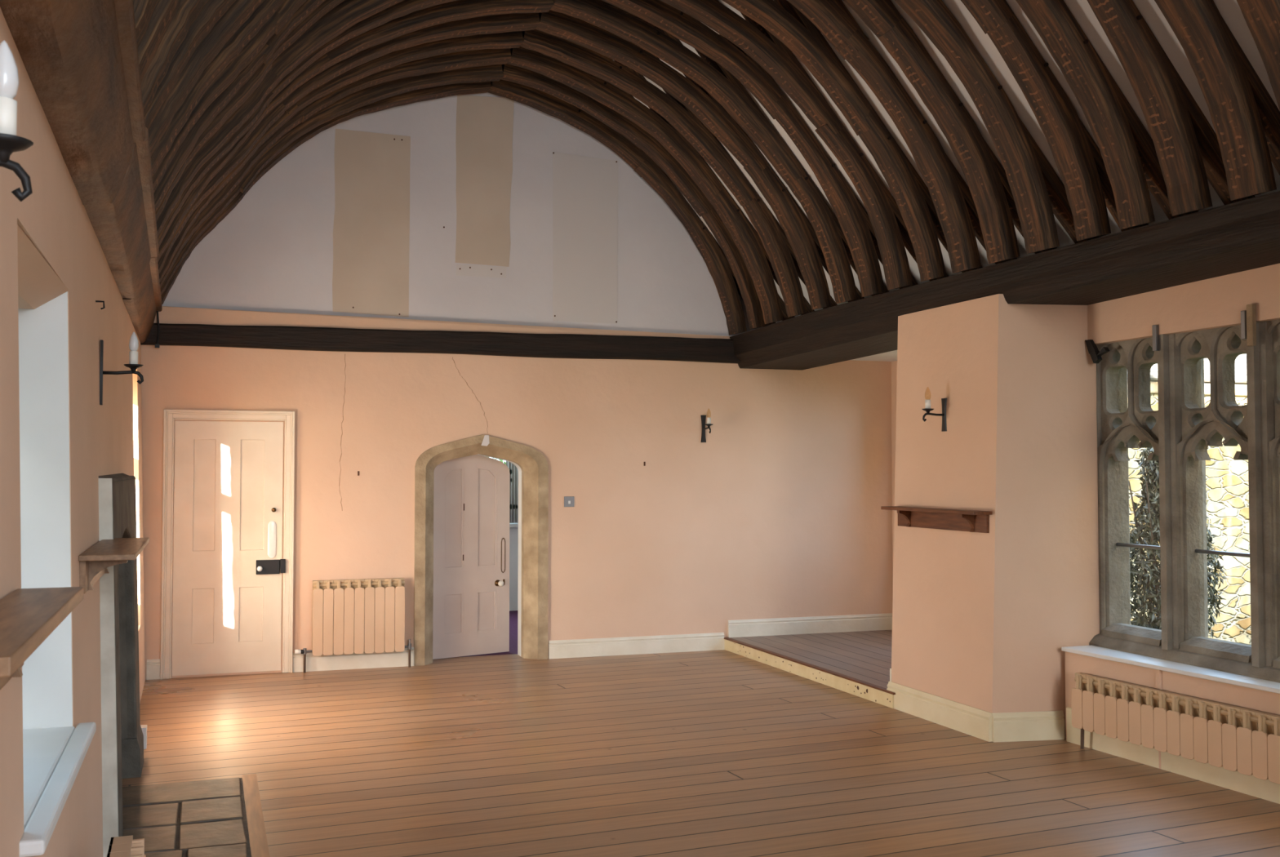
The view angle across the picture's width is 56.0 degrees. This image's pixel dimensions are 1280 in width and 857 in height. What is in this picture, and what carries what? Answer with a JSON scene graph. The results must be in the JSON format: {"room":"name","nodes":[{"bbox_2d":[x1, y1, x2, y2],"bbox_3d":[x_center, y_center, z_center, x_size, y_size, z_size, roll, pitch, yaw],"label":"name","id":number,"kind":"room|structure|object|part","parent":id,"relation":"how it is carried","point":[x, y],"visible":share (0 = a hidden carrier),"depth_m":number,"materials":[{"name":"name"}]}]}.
{"room":"empty great hall","nodes":[
{"label":"empty great hall","id":0,"kind":"room"},
{"bbox_2d":[0,8,145,856],"bbox_3d":[-1.647,0.151,2.740,0.538,3.120,13.486,1,-2,-20],"label":"wall","id":1,"kind":"structure","parent":0,"point":[106,438],"depth_m":3.85,"materials":[{"name":"pink paint"}]},
{"bbox_2d":[0,40,33,201],"bbox_3d":[-0.922,-0.391,1.640,0.178,0.301,0.078,2,-3,-42],"label":"wall sconce","id":2,"kind":"object","parent":1,"relation":"attached to","point":[10,143],"visible":1,"depth_m":1.67,"materials":[{"name":"black metal"}]},
{"bbox_3d":[-0.886,-0.499,1.675,0.039,0.084,0.038,1,-2,-20],"label":"bulb","id":3,"kind":"part","parent":2,"relation":"part of","materials":[{"name":"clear glass"}]},
{"bbox_3d":[-0.914,-0.349,1.640,0.014,0.059,0.163,-2,-3,43],"label":"arm","id":4,"kind":"part","parent":2,"relation":"part of","materials":[{"name":"black metal"}]},
{"bbox_2d":[0,586,84,689],"bbox_3d":[-1.088,0.404,2.088,0.130,0.158,1.030,1,-2,-20],"label":"shelf","id":5,"kind":"object","parent":1,"relation":"attached to","point":[28,616],"visible":1,"depth_m":2.09,"materials":[{"name":"brown wood"}]},
{"bbox_3d":[-1.139,0.417,2.069,0.020,0.130,0.970,1,-2,-20],"label":"rail","id":6,"kind":"part","parent":5,"relation":"part of","materials":[{"name":"brown wood"}]},
{"bbox_2d":[17,224,96,856],"bbox_3d":[-1.754,0.241,3.130,0.536,1.395,1.290,1,-2,-20],"label":"window","id":7,"kind":"structure","parent":1,"relation":"in","point":[55,751],"depth_m":3.72,"materials":[{"name":"white paint"}]},
{"bbox_3d":[-1.735,0.921,3.114,0.495,0.035,1.290,1,-2,-20],"label":"sill","id":8,"kind":"part","parent":7,"relation":"part of","materials":[{"name":"white paint"}]},
{"bbox_2d":[0,0,162,342],"bbox_3d":[-1.479,-1.012,2.840,0.512,0.318,13.493,1,-2,-21],"label":"beam","id":9,"kind":"structure","parent":1,"relation":"attached to","point":[80,58],"depth_m":3.56,"materials":[{"name":"brown wood"}]},
{"bbox_2d":[95,300,105,309],"bbox_3d":[-2.184,-0.499,4.866,0.035,0.037,0.008,1,-2,-20],"label":"wall hook","id":10,"kind":"object","parent":1,"relation":"attached to","point":[104,307],"visible":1,"depth_m":4.87,"materials":[{"name":"black metal"}]},
{"bbox_2d":[78,537,149,593],"bbox_3d":[-1.955,0.502,4.500,0.175,0.130,1.040,1,-2,-20],"label":"shelf","id":11,"kind":"object","parent":1,"relation":"attached to","point":[94,562],"visible":0.93,"depth_m":4.14,"materials":[{"name":"brown wood"}]},
{"bbox_3d":[-2.028,0.512,4.474,0.020,0.110,0.980,1,-2,-20],"label":"rail","id":12,"kind":"part","parent":11,"relation":"part of","materials":[{"name":"brown wood"}]},
{"bbox_2d":[99,332,143,404],"bbox_3d":[-2.175,-0.253,5.052,0.169,0.311,0.078,1,-2,-20],"label":"wall sconce","id":13,"kind":"object","parent":1,"relation":"attached to","point":[133,365],"visible":1,"depth_m":5.05,"materials":[{"name":"black metal"}]},
{"bbox_3d":[-2.173,-0.216,5.052,0.163,0.059,0.014,1,-2,-20],"label":"arm","id":14,"kind":"part","parent":13,"relation":"part of","materials":[{"name":"black metal"}]},
{"bbox_3d":[-2.134,-0.366,5.071,0.039,0.084,0.038,1,-2,-20],"label":"bulb","id":15,"kind":"part","parent":13,"relation":"part of","materials":[{"name":"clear glass"}]},
{"bbox_2d":[140,724,146,749],"bbox_3d":[-2.790,1.712,6.659,0.110,0.120,0.080,1,-2,-20],"label":"wall socket","id":16,"kind":"object","parent":1,"relation":"attached to","point":[144,727],"visible":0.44,"depth_m":6.64,"materials":[{"name":"white plastic"}]},
{"bbox_2d":[509,522,518,610],"bbox_3d":[-2.104,0.723,13.495,3.400,2.750,0.250,1,-2,-20],"label":"wall","id":17,"kind":"structure","parent":0,"point":[513,531],"depth_m":13.58,"materials":[{"name":"white paint"}]},
{"bbox_2d":[509,522,518,527],"bbox_3d":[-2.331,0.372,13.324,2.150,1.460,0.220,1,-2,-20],"label":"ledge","id":18,"kind":"structure","parent":17,"relation":"in","point":[510,525],"depth_m":13.51,"materials":[{"name":"white paint"}]},
{"bbox_2d":[506,461,518,523],"bbox_3d":[-1.841,0.363,13.366,1.600,1.381,0.062,1,-2,-20],"label":"curtain","id":19,"kind":"object","parent":18,"relation":"hanging from","point":[513,491],"visible":0.14,"depth_m":13.50,"materials":[{"name":"grey fabric"}]},
{"bbox_3d":[-1.961,1.087,13.380,1.400,0.035,0.120,1,-2,-20],"label":"sill","id":20,"kind":"part","parent":18,"relation":"part of","materials":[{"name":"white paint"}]},
{"bbox_2d":[140,92,893,679],"bbox_3d":[-1.032,-1.421,10.302,7.602,6.764,0.304,1,-2,-19],"label":"wall","id":21,"kind":"structure","parent":0,"point":[779,513],"depth_m":10.20,"materials":[{"name":"pink paint"}]},
{"bbox_2d":[146,658,159,679],"bbox_3d":[-3.694,1.829,9.127,0.095,0.150,0.022,1,-2,-19],"label":"baseboard","id":22,"kind":"structure","parent":21,"relation":"attached to","point":[153,672],"depth_m":9.12,"materials":[{"name":"white paint"}]},
{"bbox_2d":[160,409,294,679],"bbox_3d":[-3.179,0.884,9.298,0.964,2.050,0.124,1,-2,-19],"label":"door","id":23,"kind":"structure","parent":21,"relation":"in","point":[224,553],"depth_m":9.32,"materials":[{"name":"beige paint"}]},
{"bbox_3d":[-3.365,1.443,9.256,0.214,0.478,0.012,1,-2,-19],"label":"panel moulding","id":24,"kind":"part","parent":23,"relation":"part of","materials":[{"name":"beige paint"}]},
{"bbox_3d":[-3.369,1.443,9.269,0.226,0.490,0.017,1,-2,-19],"label":"panel","id":25,"kind":"part","parent":23,"relation":"part of","materials":[{"name":"beige paint"}]},
{"bbox_3d":[-3.365,0.514,9.287,0.214,0.916,0.012,1,-2,-19],"label":"panel moulding","id":26,"kind":"part","parent":23,"relation":"part of","materials":[{"name":"beige paint"}]},
{"bbox_3d":[-3.369,0.515,9.300,0.226,0.928,0.017,1,-2,-19],"label":"panel","id":27,"kind":"part","parent":23,"relation":"part of","materials":[{"name":"beige paint"}]},
{"bbox_3d":[-3.031,1.446,9.369,0.234,0.478,0.012,1,-2,-19],"label":"panel moulding","id":28,"kind":"part","parent":23,"relation":"part of","materials":[{"name":"beige paint"}]},
{"bbox_3d":[-3.036,1.447,9.382,0.246,0.490,0.017,1,-2,-19],"label":"panel","id":29,"kind":"part","parent":23,"relation":"part of","materials":[{"name":"beige paint"}]},
{"bbox_3d":[-3.031,0.518,9.400,0.234,0.916,0.012,1,-2,-19],"label":"panel moulding","id":30,"kind":"part","parent":23,"relation":"part of","materials":[{"name":"beige paint"}]},
{"bbox_3d":[-3.036,0.518,9.412,0.246,0.928,0.017,1,-2,-19],"label":"panel","id":31,"kind":"part","parent":23,"relation":"part of","materials":[{"name":"beige paint"}]},
{"bbox_3d":[-2.954,1.088,9.337,0.042,0.039,0.066,1,-2,-20],"label":"knob","id":32,"kind":"part","parent":23,"relation":"part of","materials":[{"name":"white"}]},
{"bbox_3d":[-2.885,0.870,9.427,0.064,0.292,0.008,1,-2,-19],"label":"finger plate","id":33,"kind":"part","parent":23,"relation":"part of","materials":[{"name":"white"}]},
{"bbox_2d":[292,647,413,672],"bbox_3d":[-2.282,1.845,9.603,0.945,0.150,0.022,1,-2,-19],"label":"baseboard","id":34,"kind":"structure","parent":21,"relation":"attached to","point":[384,660],"depth_m":9.59,"materials":[{"name":"white paint"}]},
{"bbox_2d":[140,323,740,363],"bbox_3d":[-1.470,-0.714,9.965,4.951,0.214,0.116,1,-2,-19],"label":"tie beam","id":35,"kind":"structure","parent":21,"relation":"attached to","point":[271,337],"depth_m":9.87,"materials":[{"name":"brown wood"}]},
{"bbox_2d":[155,311,159,347],"bbox_3d":[-3.672,-0.756,9.150,0.033,0.283,0.025,1,-2,-20],"label":"iron hook","id":36,"kind":"object","parent":35,"relation":"hanging from","point":[157,345],"visible":1,"depth_m":9.15,"materials":[{"name":"black metal"}]},
{"bbox_3d":[-3.669,-0.762,9.152,0.027,0.271,0.019,1,-2,-20],"label":"rod","id":37,"kind":"part","parent":36,"relation":"part of","materials":[{"name":"black metal"}]},
{"bbox_2d":[153,306,730,338],"bbox_3d":[-1.495,-0.841,9.967,4.921,0.162,0.065,1,-2,-19],"label":"ledge","id":38,"kind":"object","parent":21,"relation":"attached to","point":[168,315],"visible":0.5,"depth_m":9.66,"materials":[{"name":"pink paint"}]},
{"bbox_2d":[413,434,548,666],"bbox_3d":[-1.386,1.000,10.190,1.119,1.887,0.530,1,-2,-20],"label":"door","id":39,"kind":"structure","parent":21,"relation":"in","point":[461,573],"depth_m":10.17,"materials":[{"name":"white wood"}]},
{"bbox_3d":[-1.591,1.569,10.191,0.207,0.372,0.010,1,-2,-37],"label":"panel","id":40,"kind":"part","parent":39,"relation":"part of","materials":[{"name":"pink paint"}]},
{"bbox_3d":[-1.584,1.569,10.182,0.201,0.366,0.012,1,-2,-37],"label":"panel moulding","id":41,"kind":"part","parent":39,"relation":"part of","materials":[{"name":"pink paint"}]},
{"bbox_3d":[-1.591,0.759,10.218,0.207,0.882,0.010,1,-2,-37],"label":"panel","id":42,"kind":"part","parent":39,"relation":"part of","materials":[{"name":"pink paint"}]},
{"bbox_3d":[-1.584,0.759,10.209,0.201,0.876,0.012,1,-2,-37],"label":"panel moulding","id":43,"kind":"part","parent":39,"relation":"part of","materials":[{"name":"pink paint"}]},
{"bbox_3d":[-1.335,1.575,10.383,0.217,0.372,0.010,1,-2,-37],"label":"panel","id":44,"kind":"part","parent":39,"relation":"part of","materials":[{"name":"pink paint"}]},
{"bbox_3d":[-1.335,0.764,10.410,0.217,0.885,0.010,1,-2,-37],"label":"panel","id":45,"kind":"part","parent":39,"relation":"part of","materials":[{"name":"pink paint"}]},
{"bbox_3d":[-1.328,1.575,10.374,0.211,0.366,0.012,1,-2,-37],"label":"panel moulding","id":46,"kind":"part","parent":39,"relation":"part of","materials":[{"name":"pink paint"}]},
{"bbox_3d":[-1.328,0.764,10.401,0.211,0.879,0.012,1,-2,-37],"label":"panel moulding","id":47,"kind":"part","parent":39,"relation":"part of","materials":[{"name":"pink paint"}]},
{"bbox_3d":[-1.201,1.340,10.392,0.052,0.048,0.051,1,-2,-20],"label":"knob","id":48,"kind":"part","parent":39,"relation":"part of","materials":[{"name":"white ceramic"}]},
{"bbox_2d":[564,496,573,506],"bbox_3d":[-0.601,0.622,10.216,0.088,0.088,0.015,1,-2,-20],"label":"light switch","id":49,"kind":"object","parent":21,"relation":"attached to","point":[568,500],"visible":1,"depth_m":10.21,"materials":[{"name":"grey metal"}]},
{"bbox_2d":[548,632,724,658],"bbox_3d":[-0.013,1.870,10.368,1.593,0.150,0.022,1,-2,-19],"label":"baseboard","id":50,"kind":"structure","parent":21,"relation":"attached to","point":[574,648],"depth_m":10.35,"materials":[{"name":"white paint"}]},
{"bbox_2d":[700,415,712,442],"bbox_3d":[0.587,-0.028,10.554,0.078,0.296,0.170,1,-2,-20],"label":"wall sconce","id":51,"kind":"object","parent":21,"relation":"attached to","point":[708,424],"visible":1,"depth_m":10.62,"materials":[{"name":"black metal"}]},
{"bbox_2d":[728,613,892,637],"bbox_3d":[1.569,1.783,10.905,1.660,0.150,0.022,1,-2,-19],"label":"baseboard","id":52,"kind":"structure","parent":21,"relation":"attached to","point":[868,622],"depth_m":10.88,"materials":[{"name":"white paint"}]},
{"bbox_2d":[122,610,1279,856],"bbox_3d":[0.386,1.836,5.289,6.250,0.120,17.000,1,-2,-20],"label":"floor","id":53,"kind":"structure","parent":0,"point":[720,753],"depth_m":6.36,"materials":[{"name":"brown wood"}]},
{"bbox_2d":[98,473,143,856],"bbox_3d":[-2.624,0.994,5.666,0.470,1.590,1.824,1,-2,-20],"label":"chimneypiece","id":54,"kind":"object","parent":53,"relation":"on","point":[122,734],"visible":0.43,"depth_m":5.02,"materials":[{"name":"grey stone"}]},
{"bbox_2d":[106,835,146,856],"bbox_3d":[-1.354,1.470,3.102,0.100,0.468,1.280,1,-2,-20],"label":"radiator","id":55,"kind":"object","parent":53,"relation":"on","point":[124,846],"visible":1,"depth_m":3.60,"materials":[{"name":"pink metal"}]},
{"bbox_2d":[122,777,251,856],"bbox_3d":[-1.943,1.758,4.998,0.610,0.018,2.345,1,-2,-20],"label":"hearth","id":56,"kind":"object","parent":53,"relation":"on","point":[207,818],"visible":0.75,"depth_m":5.46,"materials":[{"name":"stone"}]},
{"bbox_2d":[242,773,269,856],"bbox_3d":[-1.623,1.768,5.120,0.070,0.006,2.440,1,-2,-20],"label":"board","id":57,"kind":"object","parent":53,"relation":"on","point":[256,828],"visible":1,"depth_m":5.48,"materials":[{"name":"brown wood"}]},
{"bbox_2d":[294,577,411,672],"bbox_3d":[-2.270,1.560,9.552,0.904,0.715,0.075,1,-2,-19],"label":"radiator","id":58,"kind":"object","parent":53,"relation":"on","point":[358,616],"visible":1,"depth_m":9.53,"materials":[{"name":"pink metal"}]},
{"bbox_2d":[730,629,892,688],"bbox_3d":[2.002,1.875,9.678,1.675,0.115,2.760,1,-2,-20],"label":"platform","id":59,"kind":"object","parent":53,"relation":"on","point":[863,655],"visible":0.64,"depth_m":9.94,"materials":[{"name":"brown wood"}]},
{"bbox_2d":[724,637,895,708],"bbox_3d":[1.234,1.856,9.311,0.048,0.108,2.790,1,-2,-20],"label":"step riser","id":60,"kind":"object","parent":59,"relation":"attached to","point":[869,691],"depth_m":9.04,"materials":[{"name":"beige paint"}]},
{"bbox_2d":[891,293,1099,737],"bbox_3d":[2.461,0.543,7.762,1.198,2.650,1.238,1,-2,-20],"label":"wall pier","id":61,"kind":"object","parent":53,"relation":"on","point":[983,621],"visible":0.78,"depth_m":7.21,"materials":[{"name":"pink paint"}]},
{"bbox_2d":[889,668,891,681],"bbox_3d":[1.729,1.693,8.122,0.086,0.145,0.017,1,-2,-20],"label":"baseboard","id":62,"kind":"structure","parent":61,"relation":"attached to","point":[890,668],"depth_m":8.11,"materials":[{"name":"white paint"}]},
{"bbox_2d":[922,398,946,431],"bbox_3d":[1.859,-0.123,7.614,0.163,0.281,0.078,1,-2,-20],"label":"wall sconce","id":63,"kind":"object","parent":61,"relation":"attached to","point":[927,402],"visible":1,"depth_m":7.62,"materials":[{"name":"black metal"}]},
{"bbox_3d":[1.857,-0.071,7.611,0.157,0.059,0.014,1,-2,-20],"label":"arm","id":64,"kind":"part","parent":63,"relation":"part of","materials":[{"name":"black metal"}]},
{"bbox_2d":[880,506,991,533],"bbox_3d":[1.854,0.573,7.605,0.130,0.130,1.040,1,-2,-20],"label":"shelf","id":65,"kind":"object","parent":61,"relation":"attached to","point":[971,521],"visible":1,"depth_m":7.54,"materials":[{"name":"brown wood"}]},
{"bbox_3d":[1.906,0.583,7.623,0.020,0.110,0.980,1,-2,-20],"label":"rail","id":66,"kind":"part","parent":65,"relation":"part of","materials":[{"name":"brown wood"}]},
{"bbox_2d":[886,681,992,742],"bbox_3d":[1.864,1.770,7.576,0.024,0.165,1.125,1,-2,-20],"label":"baseboard","id":67,"kind":"object","parent":61,"relation":"attached to","point":[974,722],"visible":1,"depth_m":7.48,"materials":[{"name":"beige paint"}]},
{"bbox_2d":[1084,339,1109,363],"bbox_3d":[2.719,-0.461,7.150,0.034,0.145,0.175,1,-2,-20],"label":"bracket","id":68,"kind":"object","parent":61,"relation":"attached to","point":[1095,355],"visible":1,"depth_m":7.15,"materials":[{"name":"black metal"}]},
{"bbox_2d":[1071,672,1279,784],"bbox_3d":[2.974,1.581,5.792,0.075,0.425,2.422,1,-2,-23],"label":"radiator","id":69,"kind":"object","parent":53,"relation":"on","point":[1246,741],"visible":1,"depth_m":6.18,"materials":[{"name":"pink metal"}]},
{"bbox_2d":[852,350,897,361],"bbox_3d":[2.341,-0.724,9.833,1.250,0.100,2.860,1,-2,-20],"label":"ceiling","id":70,"kind":"structure","parent":0,"point":[891,356],"depth_m":10.88,"materials":[{"name":"white paint"}]},
{"bbox_2d":[891,360,897,582],"bbox_3d":[2.832,0.565,10.079,0.130,2.760,2.830,1,-2,-20],"label":"wall","id":71,"kind":"structure","parent":0,"point":[894,364],"depth_m":11.20,"materials":[{"name":"pink paint"}]},
{"bbox_2d":[613,0,1279,322],"bbox_3d":[2.345,-2.643,4.310,3.079,3.670,13.550,1,-2,-20],"label":"ceiling","id":72,"kind":"structure","parent":0,"point":[1230,11],"depth_m":6.67,"materials":[{"name":"white paint"}]},
{"bbox_2d":[1064,651,1279,740],"bbox_3d":[4.103,1.470,3.908,0.499,0.540,7.094,1,-2,-23],"label":"wall","id":73,"kind":"structure","parent":0,"point":[1268,702],"depth_m":6.35,"materials":[{"name":"pink paint"}]},
{"bbox_2d":[991,711,1064,742],"bbox_3d":[2.287,1.753,7.078,0.445,0.165,0.024,0,-2,-9],"label":"baseboard","id":74,"kind":"structure","parent":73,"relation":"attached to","point":[1042,725],"depth_m":7.07,"materials":[{"name":"beige paint"}]},
{"bbox_2d":[1155,669,1161,768],"bbox_3d":[2.779,1.552,6.427,0.022,0.525,0.030,1,-2,-20],"label":"pipe","id":75,"kind":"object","parent":73,"relation":"attached to","point":[1158,673],"depth_m":6.42,"materials":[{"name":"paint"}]},
{"bbox_2d":[1061,319,1279,693],"bbox_3d":[3.974,0.300,3.919,0.538,1.860,7.103,1,-2,-21],"label":"window","id":76,"kind":"structure","parent":73,"relation":"in","point":[1180,433],"depth_m":6.62,"materials":[{"name":"grey stone"}]},
{"bbox_3d":[2.860,0.351,6.962,0.034,1.760,0.573,1,-2,-20],"label":"tracery moulding","id":77,"kind":"part","parent":76,"relation":"part of","materials":[{"name":"grey stone"}]},
{"bbox_3d":[2.917,0.352,6.979,0.100,1.760,0.567,1,-2,-20],"label":"tracery panel","id":78,"kind":"part","parent":76,"relation":"part of","materials":[{"name":"grey stone"}]},
{"bbox_2d":[1151,324,1159,351],"bbox_3d":[2.893,-0.505,6.719,0.055,0.145,0.028,1,-2,-20],"label":"curtain bracket","id":79,"kind":"object","parent":76,"relation":"attached to","point":[1154,327],"visible":1,"depth_m":6.70,"materials":[{"name":"grey metal"}]},
{"bbox_3d":[3.979,1.193,3.875,0.282,0.023,7.088,1,-2,-23],"label":"painted sill","id":80,"kind":"part","parent":76,"relation":"part of","materials":[{"name":"white paint"}]},
{"bbox_3d":[3.270,1.243,6.013,0.325,0.115,2.627,1,-2,-20],"label":"stone sill","id":81,"kind":"part","parent":76,"relation":"part of","materials":[{"name":"grey stone"}]},
{"bbox_3d":[3.061,0.333,6.404,0.034,1.760,0.612,1,-2,-20],"label":"tracery moulding","id":82,"kind":"part","parent":76,"relation":"part of","materials":[{"name":"grey stone"}]},
{"bbox_3d":[3.116,0.333,6.425,0.100,1.760,0.612,1,-2,-20],"label":"tracery panel","id":83,"kind":"part","parent":76,"relation":"part of","materials":[{"name":"grey stone"}]},
{"bbox_2d":[1240,303,1256,346],"bbox_3d":[3.106,-0.522,6.115,0.065,0.210,0.084,1,-2,-20],"label":"curtain bracket","id":84,"kind":"object","parent":76,"relation":"attached to","point":[1248,319],"visible":1,"depth_m":6.08,"materials":[{"name":"beige wood"}]},
{"bbox_3d":[3.101,-0.529,6.143,0.055,0.145,0.028,1,-2,-20],"label":"plate","id":85,"kind":"part","parent":84,"relation":"part of","materials":[{"name":"grey metal"}]},
{"bbox_3d":[3.268,0.314,5.829,0.034,1.760,0.612,1,-2,-20],"label":"tracery moulding","id":86,"kind":"part","parent":76,"relation":"part of","materials":[{"name":"grey stone"}]},
{"bbox_3d":[3.324,0.314,5.849,0.100,1.760,0.612,1,-2,-20],"label":"tracery panel","id":87,"kind":"part","parent":76,"relation":"part of","materials":[{"name":"grey stone"}]},
{"bbox_2d":[1066,706,1279,804],"bbox_3d":[3.867,1.627,3.807,0.012,0.200,7.049,1,-2,-23],"label":"baseboard","id":88,"kind":"structure","parent":73,"relation":"attached to","point":[1266,789],"depth_m":6.30,"materials":[{"name":"beige paint"}]},
{"bbox_2d":[1087,263,1279,344],"bbox_3d":[4.139,-0.890,4.010,0.515,0.555,7.080,1,-2,-20],"label":"wall header","id":89,"kind":"structure","parent":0,"point":[1217,302],"depth_m":6.50,"materials":[{"name":"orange paint"}]},
{"bbox_3d":[3.909,-0.947,4.791,0.420,0.170,13.500,1,-2,-20],"label":"wall","id":90,"kind":"structure","parent":0,"visible":0},
{"bbox_2d":[729,191,1279,369],"bbox_3d":[3.021,-0.887,5.617,0.731,0.357,11.200,1,-2,-20],"label":"beam","id":91,"kind":"structure","parent":90,"relation":"attached to","point":[1244,235],"depth_m":6.73,"materials":[{"name":"brown wood"}]},
{"bbox_2d":[160,64,776,335],"bbox_3d":[-1.304,-2.489,9.964,5.424,3.256,0.184,1,-2,-20],"label":"rafter","id":92,"kind":"object","parent":91,"relation":"on","point":[717,264],"visible":0.49,"depth_m":10.24,"materials":[{"name":"brown wood"}]},
{"bbox_2d":[160,63,795,328],"bbox_3d":[-1.171,-2.501,9.603,5.407,3.234,0.165,1,-2,-20],"label":"rafter","id":93,"kind":"object","parent":91,"relation":"on","point":[638,136],"visible":0.56,"depth_m":9.71,"materials":[{"name":"brown wood"}]},
{"bbox_2d":[160,31,814,324],"bbox_3d":[-1.052,-2.515,9.274,5.412,3.236,0.185,1,-2,-20],"label":"rafter","id":94,"kind":"object","parent":91,"relation":"on","point":[746,238],"visible":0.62,"depth_m":9.50,"materials":[{"name":"brown wood"}]},
{"bbox_2d":[159,17,837,317],"bbox_3d":[-0.919,-2.531,8.897,5.424,3.244,0.173,1,-2,-20],"label":"rafter","id":95,"kind":"object","parent":91,"relation":"on","point":[781,255],"visible":0.59,"depth_m":9.13,"materials":[{"name":"brown wood"}]},
{"bbox_2d":[157,0,864,310],"bbox_3d":[-0.776,-2.538,8.503,5.416,3.243,0.178,1,-2,-20],"label":"rafter","id":96,"kind":"object","parent":91,"relation":"on","point":[801,235],"visible":0.65,"depth_m":8.72,"materials":[{"name":"brown wood"}]},
{"bbox_2d":[157,0,888,303],"bbox_3d":[-0.646,-2.545,8.146,5.399,3.234,0.169,1,-2,-20],"label":"rafter","id":97,"kind":"object","parent":91,"relation":"on","point":[717,81],"visible":0.67,"depth_m":8.38,"materials":[{"name":"brown wood"}]},
{"bbox_2d":[157,0,917,297],"bbox_3d":[-0.519,-2.559,7.798,5.401,3.234,0.171,1,-2,-20],"label":"rafter","id":98,"kind":"object","parent":91,"relation":"on","point":[854,220],"visible":0.59,"depth_m":8.19,"materials":[{"name":"brown wood"}]},
{"bbox_2d":[156,0,948,290],"bbox_3d":[-0.394,-2.573,7.450,5.402,3.230,0.167,1,-2,-20],"label":"rafter","id":99,"kind":"object","parent":91,"relation":"on","point":[891,232],"visible":0.67,"depth_m":7.84,"materials":[{"name":"brown wood"}]},
{"bbox_2d":[155,0,982,281],"bbox_3d":[-0.261,-2.587,7.084,5.409,3.238,0.170,1,-2,-20],"label":"rafter","id":100,"kind":"object","parent":91,"relation":"on","point":[913,197],"visible":0.62,"depth_m":7.58,"materials":[{"name":"brown wood"}]},
{"bbox_2d":[153,0,1017,273],"bbox_3d":[-0.137,-2.595,6.735,5.402,3.230,0.178,1,-2,-20],"label":"rafter","id":101,"kind":"object","parent":91,"relation":"on","point":[953,201],"visible":0.62,"depth_m":7.26,"materials":[{"name":"brown wood"}]},
{"bbox_2d":[152,0,1057,263],"bbox_3d":[-0.013,-2.608,6.387,5.403,3.228,0.181,1,-2,-20],"label":"rafter","id":102,"kind":"object","parent":91,"relation":"on","point":[986,179],"visible":0.65,"depth_m":6.95,"materials":[{"name":"brown wood"}]},
{"bbox_2d":[150,0,1098,253],"bbox_3d":[0.111,-2.618,6.049,5.398,3.228,0.173,1,-2,-20],"label":"rafter","id":103,"kind":"object","parent":91,"relation":"on","point":[1038,193],"visible":0.68,"depth_m":6.64,"materials":[{"name":"brown wood"}]},
{"bbox_2d":[148,0,1148,240],"bbox_3d":[0.232,-2.634,5.689,5.411,3.247,0.182,1,-2,-20],"label":"rafter","id":104,"kind":"object","parent":91,"relation":"on","point":[1078,160],"visible":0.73,"depth_m":6.30,"materials":[{"name":"brown wood"}]},
{"bbox_2d":[144,0,1198,229],"bbox_3d":[0.350,-2.643,5.370,5.404,3.235,0.163,1,-2,-20],"label":"rafter","id":105,"kind":"object","parent":91,"relation":"on","point":[1127,150],"visible":0.67,"depth_m":6.00,"materials":[{"name":"brown wood"}]},
{"bbox_2d":[141,0,1255,216],"bbox_3d":[0.472,-2.660,5.043,5.427,3.243,0.170,1,-2,-20],"label":"rafter","id":106,"kind":"object","parent":91,"relation":"on","point":[1187,147],"visible":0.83,"depth_m":5.69,"materials":[{"name":"brown wood"}]},
{"bbox_2d":[133,0,1279,110],"bbox_3d":[0.718,-2.670,4.355,5.391,3.230,0.176,1,-2,-20],"label":"rafter","id":107,"kind":"object","parent":91,"relation":"on","point":[1262,17],"visible":0.68,"depth_m":5.02,"materials":[{"name":"brown wood"}]},
{"bbox_2d":[137,0,1279,200],"bbox_3d":[0.606,-2.668,4.698,5.407,3.248,0.184,1,-2,-20],"label":"rafter","id":108,"kind":"object","parent":91,"relation":"on","point":[1245,117],"visible":0.84,"depth_m":5.34,"materials":[{"name":"brown wood"}]},
{"label":"outside","id":109,"kind":"structure","parent":0,"visible":0},
{"bbox_3d":[3.009,2.371,6.324,70.000,0.120,70.000,1,-2,-20],"label":"ground","id":110,"kind":"structure","parent":109,"visible":0},
{"bbox_2d":[1128,447,1228,638],"bbox_3d":[4.308,1.265,9.755,0.982,2.322,0.683,1,-2,-20],"label":"climbing shrub","id":111,"kind":"object","parent":110,"relation":"on","point":[1151,584],"visible":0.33,"depth_m":9.66,"materials":[{"name":"green plant"}]},
{"bbox_2d":[1127,354,1251,644],"bbox_3d":[10.301,0.674,15.945,17.800,4.110,1.355,1,-2,-20],"label":"stone wall","id":112,"kind":"structure","parent":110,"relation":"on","point":[1227,486],"depth_m":14.14,"materials":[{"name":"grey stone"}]}
]}

